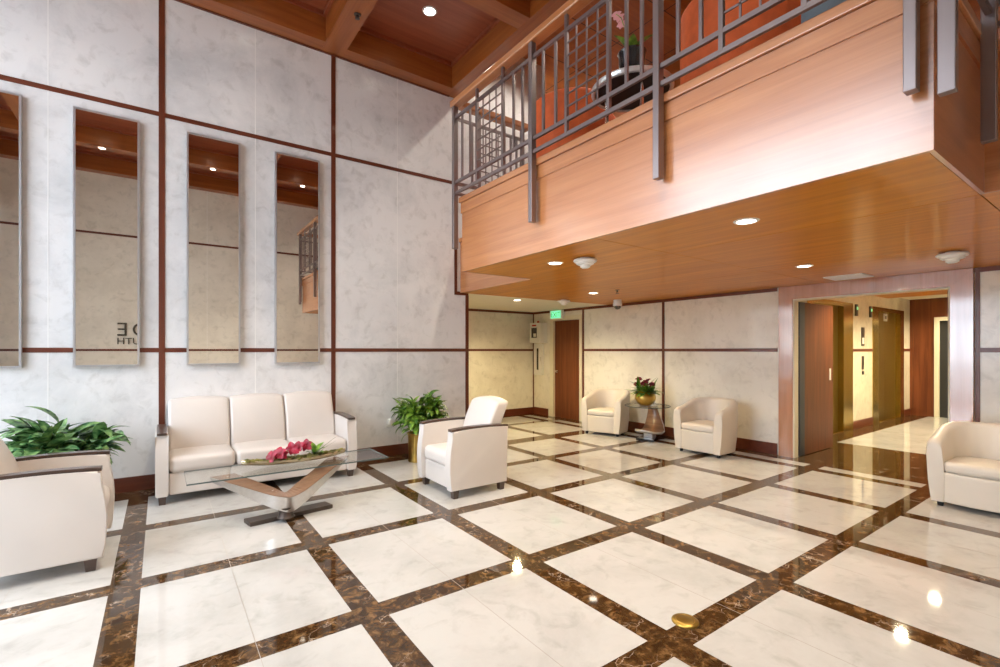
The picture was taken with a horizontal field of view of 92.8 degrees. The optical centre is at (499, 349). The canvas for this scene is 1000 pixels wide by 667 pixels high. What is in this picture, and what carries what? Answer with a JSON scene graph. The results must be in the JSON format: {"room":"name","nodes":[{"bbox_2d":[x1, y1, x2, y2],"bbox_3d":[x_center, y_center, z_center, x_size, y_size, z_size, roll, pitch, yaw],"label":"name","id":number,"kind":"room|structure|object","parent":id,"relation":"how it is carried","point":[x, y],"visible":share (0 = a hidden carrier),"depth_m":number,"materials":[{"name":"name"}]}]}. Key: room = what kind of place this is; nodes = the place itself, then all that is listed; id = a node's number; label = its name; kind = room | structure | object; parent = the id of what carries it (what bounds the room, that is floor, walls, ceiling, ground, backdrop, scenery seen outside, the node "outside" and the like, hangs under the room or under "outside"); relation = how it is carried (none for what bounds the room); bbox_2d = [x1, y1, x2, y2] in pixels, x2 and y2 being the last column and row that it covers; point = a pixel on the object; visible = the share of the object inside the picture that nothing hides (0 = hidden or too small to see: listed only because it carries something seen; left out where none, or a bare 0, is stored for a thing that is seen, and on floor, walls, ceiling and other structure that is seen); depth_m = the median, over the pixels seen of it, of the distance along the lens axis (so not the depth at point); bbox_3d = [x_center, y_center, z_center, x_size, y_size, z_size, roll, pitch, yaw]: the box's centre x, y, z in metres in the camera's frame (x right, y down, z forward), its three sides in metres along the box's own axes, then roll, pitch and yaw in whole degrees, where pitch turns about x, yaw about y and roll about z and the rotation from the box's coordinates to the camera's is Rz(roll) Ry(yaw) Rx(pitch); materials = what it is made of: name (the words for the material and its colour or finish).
{"room":"lobby","nodes":[
{"label":"lobby","id":0,"kind":"room"},
{"bbox_2d":[0,0,541,478],"bbox_3d":[-2.834,-1.850,5.993,8.750,6.700,0.252,0,0,-36],"label":"wall","id":1,"kind":"structure","parent":0,"point":[395,253],"depth_m":5.70,"materials":[{"name":"grey stone"}]},
{"bbox_2d":[0,90,22,367],"bbox_3d":[-4.798,-1.135,4.407,0.530,2.610,0.050,0,0,-36],"label":"wall mirror","id":2,"kind":"object","parent":1,"relation":"attached to","point":[11,104],"visible":1,"depth_m":4.50,"materials":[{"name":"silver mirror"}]},
{"bbox_2d":[73,106,139,366],"bbox_3d":[-4.066,-1.135,4.930,0.530,2.610,0.050,0,0,-36],"label":"wall mirror","id":3,"kind":"object","parent":1,"relation":"attached to","point":[106,147],"visible":1,"depth_m":4.91,"materials":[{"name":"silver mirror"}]},
{"bbox_2d":[159,0,164,423],"bbox_3d":[-3.708,-1.270,5.218,0.056,5.240,0.018,0,0,-36],"label":"trim","id":4,"kind":"structure","parent":1,"relation":"attached to","point":[161,2],"depth_m":5.21,"materials":[{"name":"brown wood"}]},
{"bbox_2d":[187,131,240,364],"bbox_3d":[-3.293,-1.135,5.482,0.530,2.610,0.050,0,0,-36],"label":"wall mirror","id":5,"kind":"object","parent":1,"relation":"attached to","point":[213,164],"visible":1,"depth_m":5.46,"materials":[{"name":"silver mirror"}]},
{"bbox_2d":[0,74,470,188],"bbox_3d":[-2.783,-2.579,5.878,8.700,0.048,0.017,0,0,-36],"label":"trim","id":6,"kind":"structure","parent":1,"relation":"attached to","point":[2,77],"depth_m":5.42,"materials":[{"name":"brown wood"}]},
{"bbox_2d":[22,348,465,352],"bbox_3d":[-3.434,0.001,5.414,7.100,0.048,0.017,0,0,-36],"label":"trim","id":7,"kind":"structure","parent":1,"relation":"attached to","point":[24,350],"depth_m":5.87,"materials":[{"name":"brown wood"}]},
{"bbox_2d":[114,443,407,493],"bbox_3d":[-3.430,1.424,5.408,7.100,0.152,0.030,0,0,-36],"label":"baseboard","id":8,"kind":"structure","parent":1,"relation":"attached to","point":[135,483],"depth_m":5.15,"materials":[{"name":"brown wood"}]},
{"bbox_2d":[274,151,319,363],"bbox_3d":[-2.554,-1.135,6.009,0.530,2.610,0.050,0,0,-36],"label":"wall mirror","id":9,"kind":"object","parent":1,"relation":"attached to","point":[296,178],"visible":1,"depth_m":5.99,"materials":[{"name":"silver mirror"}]},
{"bbox_2d":[174,0,448,96],"bbox_3d":[-3.550,-3.910,5.317,6.800,0.060,0.040,0,0,-36],"label":"trim","id":10,"kind":"structure","parent":1,"relation":"attached to","point":[180,1],"depth_m":6.03,"materials":[{"name":"brown wood"}]},
{"bbox_2d":[331,55,335,410],"bbox_3d":[-2.205,-1.270,6.291,0.056,5.240,0.018,0,0,-36],"label":"trim","id":11,"kind":"structure","parent":1,"relation":"attached to","point":[333,59],"depth_m":6.29,"materials":[{"name":"brown wood"}]},
{"bbox_2d":[387,418,391,426],"bbox_3d":[-1.556,1.030,6.725,0.080,0.120,0.045,0,0,-36],"label":"wall outlet","id":12,"kind":"object","parent":1,"relation":"attached to","point":[389,421],"visible":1,"depth_m":6.72,"materials":[{"name":"white plastic"}]},
{"bbox_2d":[454,249,456,293],"bbox_3d":[-0.688,-1.680,7.372,0.045,1.640,0.020,0,0,-36],"label":"trim","id":13,"kind":"structure","parent":1,"relation":"attached to","point":[455,250],"depth_m":7.36,"materials":[{"name":"brown wood"}]},
{"bbox_2d":[454,291,467,295],"bbox_3d":[-0.605,-0.882,7.431,0.250,0.055,0.021,0,0,-36],"label":"trim","id":14,"kind":"structure","parent":1,"relation":"attached to","point":[455,292],"depth_m":7.40,"materials":[{"name":"brown wood"}]},
{"bbox_2d":[465,295,468,415],"bbox_3d":[-0.594,0.320,7.593,0.055,2.360,0.270,0,0,-36],"label":"trim","id":15,"kind":"structure","parent":1,"relation":"attached to","point":[466,297],"depth_m":7.48,"materials":[{"name":"brown wood"}]},
{"bbox_2d":[298,0,691,93],"bbox_3d":[-0.487,-4.725,4.297,10.600,0.950,9.880,0,0,-36],"label":"ceiling","id":16,"kind":"structure","parent":0,"point":[444,35],"depth_m":6.81,"materials":[{"name":"brown wood"}]},
{"bbox_2d":[182,0,451,93],"bbox_3d":[-3.464,-4.075,5.249,6.860,0.366,0.230,0,0,-36],"label":"ceiling beam","id":17,"kind":"structure","parent":16,"relation":"attached to","point":[280,17],"depth_m":6.00,"materials":[{"name":"brown wood"}]},
{"bbox_2d":[322,0,377,56],"bbox_3d":[-0.087,-4.075,3.280,0.270,0.370,7.360,0,0,-36],"label":"ceiling beam","id":18,"kind":"structure","parent":16,"relation":"attached to","point":[342,27],"depth_m":5.72,"materials":[{"name":"brown wood"}]},
{"bbox_2d":[354,12,360,19],"bbox_3d":[-1.652,-3.862,5.516,0.080,0.055,0.080,0,0,-36],"label":"sprinkler","id":19,"kind":"object","parent":18,"relation":"attached to","point":[357,14],"visible":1,"depth_m":5.51,"materials":[{"name":"brown metal"}]},
{"bbox_2d":[283,0,500,66],"bbox_3d":[-1.444,-4.228,2.311,6.725,0.055,6.900,0,0,-36],"label":"trim","id":20,"kind":"structure","parent":16,"relation":"attached to","point":[324,13],"depth_m":6.42,"materials":[{"name":"brown wood"}]},
{"bbox_2d":[422,6,436,16],"bbox_3d":[-0.881,-4.246,5.968,0.186,0.008,0.186,0,0,-36],"label":"recessed light","id":21,"kind":"object","parent":16,"relation":"in","point":[430,11],"visible":1,"depth_m":5.96,"materials":[{"name":"white ceramic"}]},
{"bbox_2d":[460,0,529,28],"bbox_3d":[-2.401,-4.075,3.760,6.860,0.366,0.230,0,0,-36],"label":"ceiling beam","id":22,"kind":"structure","parent":16,"relation":"attached to","point":[515,13],"depth_m":5.48,"materials":[{"name":"brown wood"}]},
{"bbox_2d":[446,0,567,97],"bbox_3d":[1.403,-4.075,4.343,0.270,0.370,7.360,0,0,-36],"label":"ceiling beam","id":23,"kind":"structure","parent":16,"relation":"attached to","point":[502,37],"depth_m":6.23,"materials":[{"name":"brown wood"}]},
{"bbox_2d":[0,413,999,666],"bbox_3d":[2.199,1.625,6.300,17.700,0.251,10.100,0,0,-36],"label":"floor","id":24,"kind":"structure","parent":0,"point":[842,554],"depth_m":3.18,"materials":[{"name":"white stone"}]},
{"bbox_2d":[0,437,114,576],"bbox_3d":[-3.236,1.014,3.317,0.812,0.971,0.750,0,0,-36],"label":"armchair","id":25,"kind":"object","parent":24,"relation":"on","point":[57,509],"visible":1,"depth_m":3.12,"materials":[{"name":"beige leather"}]},
{"bbox_2d":[104,485,109,505],"bbox_3d":[-3.157,1.125,3.373,0.586,0.186,0.535,0,0,-36],"label":"seat cushion","id":26,"kind":"object","parent":25,"relation":"on","point":[107,487],"depth_m":3.63,"materials":[{"name":"beige leather"}]},
{"bbox_2d":[0,406,132,464],"bbox_3d":[-3.999,1.003,4.394,0.855,0.994,0.938,0,0,31],"label":"potted plant","id":27,"kind":"object","parent":24,"relation":"on","point":[40,437],"visible":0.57,"depth_m":4.28,"materials":[{"name":"green plant"}]},
{"bbox_2d":[155,391,356,505],"bbox_3d":[-2.721,1.010,5.414,1.940,0.980,0.812,0,0,-36],"label":"sofa","id":28,"kind":"object","parent":24,"relation":"on","point":[200,432],"visible":0.94,"depth_m":5.28,"materials":[{"name":"beige leather"}]},
{"bbox_2d":[169,444,234,472],"bbox_3d":[-3.134,1.125,4.999,0.572,0.186,0.586,0,0,-36],"label":"seat cushion","id":29,"kind":"object","parent":28,"relation":"on","point":[182,457],"depth_m":4.83,"materials":[{"name":"beige leather"}]},
{"bbox_2d":[231,438,293,463],"bbox_3d":[-2.665,1.125,5.334,0.572,0.186,0.586,0,0,-36],"label":"seat cushion","id":30,"kind":"object","parent":28,"relation":"on","point":[243,448],"depth_m":5.16,"materials":[{"name":"beige leather"}]},
{"bbox_2d":[287,433,345,454],"bbox_3d":[-2.196,1.125,5.669,0.572,0.186,0.586,0,0,-36],"label":"seat cushion","id":31,"kind":"object","parent":28,"relation":"on","point":[339,441],"depth_m":5.57,"materials":[{"name":"beige leather"}]},
{"bbox_2d":[184,448,388,526],"bbox_3d":[-1.922,1.284,4.436,1.688,0.432,0.609,0,0,-36],"label":"coffee table","id":32,"kind":"object","parent":24,"relation":"on","point":[289,504],"visible":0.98,"depth_m":4.21,"materials":[{"name":"wood"}]},
{"bbox_2d":[241,438,344,465],"bbox_3d":[-1.925,0.956,4.504,0.921,0.218,0.214,0,0,-36],"label":"dish","id":33,"kind":"object","parent":32,"relation":"on","point":[279,456],"visible":1,"depth_m":4.45,"materials":[{"name":"beige ceramic"}]},
{"bbox_2d":[391,390,448,462],"bbox_3d":[-1.157,1.027,6.457,0.785,0.946,0.849,0,0,24],"label":"potted plant","id":34,"kind":"object","parent":24,"relation":"on","point":[410,415],"visible":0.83,"depth_m":6.38,"materials":[{"name":"green plant"}]},
{"bbox_2d":[417,396,507,498],"bbox_3d":[-0.381,1.014,5.263,0.812,0.971,0.750,0,0,-36],"label":"armchair","id":35,"kind":"object","parent":24,"relation":"on","point":[469,451],"visible":1,"depth_m":5.04,"materials":[{"name":"beige leather"}]},
{"bbox_2d":[425,442,446,465],"bbox_3d":[-0.460,1.125,5.206,0.586,0.186,0.535,0,0,-36],"label":"seat cushion","id":36,"kind":"object","parent":35,"relation":"on","point":[435,452],"depth_m":5.08,"materials":[{"name":"beige leather"}]},
{"bbox_2d":[581,388,629,436],"bbox_3d":[1.968,1.113,8.648,0.760,0.775,0.730,0,0,37],"label":"tub chair","id":37,"kind":"object","parent":24,"relation":"on","point":[603,410],"visible":0.99,"depth_m":8.45,"materials":[{"name":"beige leather"}]},
{"bbox_2d":[587,407,613,416],"bbox_3d":[1.909,1.115,8.570,0.528,0.129,0.535,0,0,37],"label":"seat cushion","id":38,"kind":"object","parent":37,"relation":"on","point":[591,411],"depth_m":8.42,"materials":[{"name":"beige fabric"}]},
{"bbox_2d":[625,403,669,441],"bbox_3d":[2.475,1.215,7.996,0.744,0.570,0.744,0,0,44],"label":"side table","id":39,"kind":"object","parent":24,"relation":"on","point":[654,425],"visible":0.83,"depth_m":8.01,"materials":[{"name":"brown wood"}]},
{"bbox_2d":[623,377,663,405],"bbox_3d":[2.413,0.680,7.991,0.659,0.498,0.668,0,0,-36],"label":"flower bowl","id":40,"kind":"object","parent":39,"relation":"on","point":[645,395],"visible":1,"depth_m":7.87,"materials":[{"name":"gold metal"}]},
{"bbox_2d":[671,613,698,628],"bbox_3d":[1.023,1.493,2.629,0.144,0.012,0.144,0,0,-36],"label":"floor outlet","id":41,"kind":"object","parent":24,"relation":"on","point":[683,620],"visible":1,"depth_m":2.62,"materials":[{"name":"gold metal"}]},
{"bbox_2d":[673,397,737,457],"bbox_3d":[3.088,1.113,7.008,0.730,0.775,0.760,0,0,-36],"label":"tub chair","id":42,"kind":"object","parent":24,"relation":"on","point":[701,424],"visible":1,"depth_m":6.82,"materials":[{"name":"beige leather"}]},
{"bbox_2d":[681,420,713,432],"bbox_3d":[3.009,1.115,6.952,0.535,0.129,0.528,0,0,-36],"label":"seat cushion","id":43,"kind":"object","parent":42,"relation":"on","point":[687,426],"depth_m":6.84,"materials":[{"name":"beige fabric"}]},
{"bbox_2d":[926,421,999,512],"bbox_3d":[4.644,1.113,4.519,0.730,0.775,0.760,0,0,-36],"label":"tub chair","id":44,"kind":"object","parent":24,"relation":"on","point":[963,457],"visible":1,"depth_m":4.56,"materials":[{"name":"beige leather"}]},
{"bbox_2d":[944,456,999,480],"bbox_3d":[4.564,1.115,4.462,0.535,0.129,0.528,0,0,-36],"label":"seat cushion","id":45,"kind":"object","parent":44,"relation":"on","point":[966,468],"depth_m":4.41,"materials":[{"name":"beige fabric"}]},
{"bbox_2d":[469,311,532,408],"bbox_3d":[-0.627,-1.850,10.389,3.850,6.700,0.200,0,0,-36],"label":"wall","id":46,"kind":"structure","parent":0,"point":[507,375],"depth_m":10.74,"materials":[{"name":"beige stone"}]},
{"bbox_2d":[469,309,532,314],"bbox_3d":[-0.624,-0.865,10.256,3.500,0.050,0.020,0,0,-36],"label":"trim","id":47,"kind":"structure","parent":46,"relation":"attached to","point":[479,310],"depth_m":10.70,"materials":[{"name":"brown wood"}]},
{"bbox_2d":[469,349,532,350],"bbox_3d":[-0.627,0.001,10.259,3.500,0.048,0.012,0,0,-36],"label":"trim","id":48,"kind":"structure","parent":46,"relation":"attached to","point":[469,349],"depth_m":10.71,"materials":[{"name":"brown wood"}]},
{"bbox_2d":[504,407,532,415],"bbox_3d":[-0.624,1.425,10.256,3.500,0.150,0.020,0,0,-36],"label":"baseboard","id":49,"kind":"structure","parent":46,"relation":"attached to","point":[529,410],"depth_m":10.99,"materials":[{"name":"brown wood"}]},
{"bbox_2d":[468,294,603,311],"bbox_3d":[0.038,-1.040,9.328,3.500,0.300,2.300,0,0,-36],"label":"ceiling","id":50,"kind":"structure","parent":0,"point":[476,301],"depth_m":9.31,"materials":[{"name":"beige paint"}]},
{"bbox_2d":[534,0,999,442],"bbox_3d":[3.708,-1.850,7.414,0.250,6.700,10.080,0,0,-36],"label":"wall","id":51,"kind":"structure","parent":0,"point":[750,379],"depth_m":7.71,"materials":[{"name":"beige stone"}]},
{"bbox_2d":[533,314,533,406],"bbox_3d":[0.792,0.305,11.267,0.020,2.390,0.020,0,0,-36],"label":"trim","id":52,"kind":"structure","parent":51,"relation":"attached to","point":[533,314],"depth_m":11.26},
{"bbox_2d":[530,321,546,342],"bbox_3d":[0.882,-0.417,10.980,0.206,0.515,0.390,0,0,-36],"label":"fire alarm","id":53,"kind":"object","parent":51,"relation":"attached to","point":[538,331],"visible":1,"depth_m":10.85,"materials":[{"name":"metal"}]},
{"bbox_2d":[534,344,543,374],"bbox_3d":[0.899,0.220,11.072,0.072,0.720,0.300,0,0,-36],"label":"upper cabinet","id":54,"kind":"object","parent":51,"relation":"attached to","point":[538,348],"visible":1,"depth_m":11.02,"materials":[{"name":"metal"}]},
{"bbox_2d":[533,407,547,415],"bbox_3d":[0.940,1.420,11.059,0.020,0.160,0.530,0,0,-36],"label":"baseboard","id":55,"kind":"structure","parent":51,"relation":"attached to","point":[536,410],"depth_m":11.04,"materials":[{"name":"brown wood"}]},
{"bbox_2d":[550,310,563,318],"bbox_3d":[1.260,-0.785,10.556,0.082,0.190,0.400,0,0,-36],"label":"exit sign","id":56,"kind":"object","parent":51,"relation":"attached to","point":[556,314],"visible":1,"depth_m":10.49,"materials":[{"name":"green plastic"}]},
{"bbox_2d":[550,314,581,421],"bbox_3d":[1.505,0.378,10.430,0.232,2.245,1.000,0,0,-36],"label":"door","id":57,"kind":"structure","parent":51,"relation":"in","point":[565,333],"depth_m":10.42,"materials":[{"name":"brown wood"}]},
{"bbox_2d":[582,310,583,397],"bbox_3d":[1.738,0.330,9.946,0.014,2.340,0.044,0,0,-36],"label":"trim","id":58,"kind":"structure","parent":51,"relation":"attached to","point":[582,310],"depth_m":9.95,"materials":[{"name":"brown wood"}]},
{"bbox_2d":[533,288,777,313],"bbox_3d":[2.378,-0.865,9.044,0.020,0.050,5.480,0,0,-36],"label":"trim","id":59,"kind":"structure","parent":51,"relation":"attached to","point":[770,289],"depth_m":8.09,"materials":[{"name":"brown wood"}]},
{"bbox_2d":[662,302,664,425],"bbox_3d":[2.868,0.330,8.363,0.014,2.340,0.044,0,0,-36],"label":"trim","id":60,"kind":"structure","parent":51,"relation":"attached to","point":[663,303],"depth_m":8.35,"materials":[{"name":"brown wood"}]},
{"bbox_2d":[584,348,777,351],"bbox_3d":[2.855,0.001,8.383,0.012,0.048,3.850,0,0,-36],"label":"trim","id":61,"kind":"structure","parent":51,"relation":"attached to","point":[736,349],"depth_m":7.69,"materials":[{"name":"brown wood"}]},
{"bbox_2d":[628,421,777,454],"bbox_3d":[2.860,1.420,8.369,0.020,0.160,3.820,0,0,-36],"label":"baseboard","id":62,"kind":"structure","parent":51,"relation":"attached to","point":[742,443],"depth_m":7.15,"materials":[{"name":"brown wood"}]},
{"bbox_2d":[459,0,999,304],"bbox_3d":[2.473,-1.310,5.107,4.440,0.841,7.360,0,0,-36],"label":"balcony","id":63,"kind":"object","parent":51,"relation":"attached to","point":[811,132],"visible":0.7,"depth_m":3.09,"materials":[{"name":"brown wood"}]},
{"bbox_2d":[547,261,562,264],"bbox_3d":[0.565,-0.886,4.868,0.166,0.008,0.166,0,0,-36],"label":"recessed light","id":64,"kind":"object","parent":63,"relation":"attached to","point":[556,262],"visible":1,"depth_m":4.88,"materials":[{"name":"white ceramic"}]},
{"bbox_2d":[557,299,569,305],"bbox_3d":[1.127,-0.839,8.422,0.230,0.102,0.230,0,0,-36],"label":"smoke detector","id":65,"kind":"object","parent":63,"relation":"attached to","point":[563,302],"visible":1,"depth_m":8.36,"materials":[{"name":"white plastic"}]},
{"bbox_2d":[536,87,614,157],"bbox_3d":[0.726,-2.050,4.895,0.860,0.900,0.810,0,0,43],"label":"armchair","id":66,"kind":"object","parent":63,"relation":"on","point":[549,97],"visible":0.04,"depth_m":4.53,"materials":[{"name":"fabric"}]},
{"bbox_2d":[573,257,596,268],"bbox_3d":[0.824,-0.839,4.603,0.230,0.102,0.230,0,0,-36],"label":"smoke detector","id":67,"kind":"object","parent":63,"relation":"attached to","point":[583,262],"visible":1,"depth_m":4.55,"materials":[{"name":"white plastic"}]},
{"bbox_2d":[613,299,621,309],"bbox_3d":[2.084,-0.804,8.441,0.156,0.172,0.156,0,0,-36],"label":"security camera","id":68,"kind":"object","parent":63,"relation":"attached to","point":[617,303],"visible":1,"depth_m":8.38,"materials":[{"name":"white plastic"}]},
{"bbox_2d":[591,65,673,122],"bbox_3d":[1.155,-1.948,4.166,0.698,0.696,0.698,0,0,-36],"label":"round table","id":69,"kind":"object","parent":63,"relation":"on","point":[634,71],"visible":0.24,"depth_m":4.08,"materials":[{"name":"metal"}]},
{"bbox_2d":[612,11,652,68],"bbox_3d":[1.141,-2.669,4.175,0.287,0.750,0.337,0,0,-23],"label":"potted orchid","id":70,"kind":"object","parent":69,"relation":"on","point":[634,46],"visible":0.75,"depth_m":4.10,"materials":[{"name":"green plant"}]},
{"bbox_2d":[450,0,999,248],"bbox_3d":[1.533,-1.968,3.425,1.105,1.735,5.715,0,0,-36],"label":"balcony railing","id":71,"kind":"object","parent":63,"relation":"attached to","point":[947,10],"visible":0.91,"depth_m":3.54,"materials":[{"name":"grey metal"}]},
{"bbox_2d":[680,0,809,84],"bbox_3d":[1.746,-2.050,3.466,0.810,0.900,0.860,0,0,-24],"label":"armchair","id":72,"kind":"object","parent":63,"relation":"on","point":[689,19],"visible":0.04,"depth_m":3.15,"materials":[{"name":"fabric"}]},
{"bbox_2d":[733,218,759,224],"bbox_3d":[1.699,-0.886,3.283,0.166,0.008,0.166,0,0,-36],"label":"recessed light","id":73,"kind":"object","parent":63,"relation":"attached to","point":[745,221],"visible":1,"depth_m":3.28,"materials":[{"name":"beige"}]},
{"bbox_2d":[795,265,812,267],"bbox_3d":[3.223,-0.886,5.041,0.166,0.008,0.166,0,0,-36],"label":"recessed light","id":74,"kind":"object","parent":63,"relation":"attached to","point":[799,266],"visible":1,"depth_m":5.05,"materials":[{"name":"beige"}]},
{"bbox_2d":[801,0,846,22],"bbox_3d":[2.012,-1.798,2.689,0.440,0.395,0.440,0,0,-36],"label":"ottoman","id":75,"kind":"object","parent":63,"relation":"on","point":[829,4],"visible":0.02,"depth_m":2.64,"materials":[{"name":"fabric"}]},
{"bbox_2d":[823,273,873,280],"bbox_3d":[4.217,-0.884,5.762,0.380,0.012,0.400,0,0,-36],"label":"air vent","id":76,"kind":"object","parent":63,"relation":"attached to","point":[857,275],"visible":1,"depth_m":5.71,"materials":[{"name":"white metal"}]},
{"bbox_2d":[935,251,969,263],"bbox_3d":[4.107,-0.839,4.319,0.230,0.102,0.230,0,0,-36],"label":"smoke detector","id":77,"kind":"object","parent":63,"relation":"attached to","point":[949,257],"visible":1,"depth_m":4.27,"materials":[{"name":"white plastic"}]},
{"bbox_2d":[778,268,973,457],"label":"door","id":78,"kind":"structure","parent":51,"relation":"in","point":[805,330],"depth_m":6.64,"materials":[{"name":"brown wood"}]},
{"bbox_2d":[975,272,979,421],"bbox_3d":[5.165,0.330,5.145,0.014,2.340,0.035,0,0,-36],"label":"trim","id":79,"kind":"structure","parent":51,"relation":"attached to","point":[977,274],"depth_m":5.14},
{"bbox_2d":[974,265,999,271],"bbox_3d":[5.779,-0.865,4.279,0.020,0.050,2.170,0,0,-36],"label":"trim","id":80,"kind":"structure","parent":51,"relation":"attached to","point":[989,268],"depth_m":5.07,"materials":[{"name":"brown wood"}]},
{"bbox_2d":[980,348,999,351],"bbox_3d":[5.783,0.001,4.281,0.012,0.048,2.170,0,0,-36],"label":"trim","id":81,"kind":"structure","parent":51,"relation":"attached to","point":[981,349],"depth_m":5.07,"materials":[{"name":"brown wood"}]},
{"bbox_2d":[798,296,909,420],"bbox_3d":[6.719,0.170,9.219,6.750,2.660,0.300,0,0,-36],"label":"wall","id":82,"kind":"structure","parent":0,"point":[862,384],"depth_m":9.41,"materials":[{"name":"beige stone"}]},
{"bbox_2d":[807,299,852,433],"bbox_3d":[5.788,0.312,8.535,1.940,2.385,0.292,0,0,-36],"label":"door","id":83,"kind":"structure","parent":82,"relation":"in","point":[842,311],"depth_m":8.77,"materials":[{"name":"gold metal"}]},
{"bbox_2d":[855,304,857,315],"bbox_3d":[6.796,-0.760,9.069,0.090,0.220,0.034,0,0,-36],"label":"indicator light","id":84,"kind":"object","parent":82,"relation":"attached to","point":[856,305],"visible":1,"depth_m":9.05,"materials":[{"name":"brown metal"}]},
{"bbox_2d":[853,417,872,428],"bbox_3d":[7.088,1.425,9.288,1.050,0.150,0.015,0,0,-36],"label":"baseboard","id":85,"kind":"structure","parent":82,"relation":"attached to","point":[867,421],"depth_m":9.25,"materials":[{"name":"brown wood"}]},
{"bbox_2d":[861,327,864,345],"bbox_3d":[7.083,-0.260,9.286,0.140,0.360,0.014,0,0,-36],"label":"panel","id":86,"kind":"object","parent":82,"relation":"attached to","point":[862,328],"visible":1,"depth_m":9.26,"materials":[{"name":"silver metal"}]},
{"bbox_2d":[853,349,872,350],"bbox_3d":[7.087,0.001,9.290,1.050,0.048,0.012,0,0,-36],"label":"trim","id":87,"kind":"structure","parent":82,"relation":"attached to","point":[853,349],"depth_m":9.27,"materials":[{"name":"brown wood"}]},
{"bbox_2d":[862,356,863,374],"bbox_3d":[7.052,0.302,9.260,0.052,0.351,0.020,0,0,-36],"label":"switch","id":88,"kind":"object","parent":82,"relation":"attached to","point":[862,356],"visible":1,"depth_m":9.24,"materials":[{"name":"brown metal"}]},
{"bbox_2d":[869,306,871,317],"bbox_3d":[7.406,-0.760,9.504,0.090,0.220,0.034,0,0,-36],"label":"lantern","id":89,"kind":"object","parent":82,"relation":"attached to","point":[870,307],"visible":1,"depth_m":9.48,"materials":[{"name":"brown metal"}]},
{"bbox_2d":[872,306,903,423],"bbox_3d":[8.226,0.312,10.275,1.950,2.385,0.292,0,0,-36],"label":"door","id":90,"kind":"structure","parent":82,"relation":"in","point":[887,336],"depth_m":10.36,"materials":[{"name":"gold metal"}]},
{"bbox_2d":[904,408,910,416],"bbox_3d":[9.330,1.425,10.889,0.560,0.150,0.015,0,0,-36],"label":"baseboard","id":91,"kind":"structure","parent":82,"relation":"attached to","point":[907,412],"depth_m":10.86,"materials":[{"name":"brown wood"}]},
{"bbox_2d":[872,290,947,297],"bbox_3d":[6.780,-1.230,7.757,5.150,0.260,2.750,0,0,-36],"label":"ceiling","id":92,"kind":"structure","parent":0,"point":[938,292],"depth_m":9.43,"materials":[{"name":"brown wood"}]},
{"bbox_2d":[899,294,947,299],"bbox_3d":[9.527,-1.260,9.718,1.600,0.200,2.750,0,0,-36],"label":"ceiling","id":93,"kind":"structure","parent":0,"point":[941,295],"depth_m":10.51,"materials":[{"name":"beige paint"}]},
{"bbox_2d":[910,297,947,416],"bbox_3d":[10.207,0.170,10.142,0.200,2.660,2.850,0,0,-36],"label":"wall","id":94,"kind":"structure","parent":0,"point":[923,312],"depth_m":10.80,"materials":[{"name":"brown wood"}]},
{"bbox_2d":[934,317,947,417],"bbox_3d":[10.089,0.385,10.273,0.220,2.230,1.040,0,0,-36],"label":"door","id":95,"kind":"structure","parent":94,"relation":"in","point":[940,323],"depth_m":10.58,"materials":[{"name":"beige paint"}]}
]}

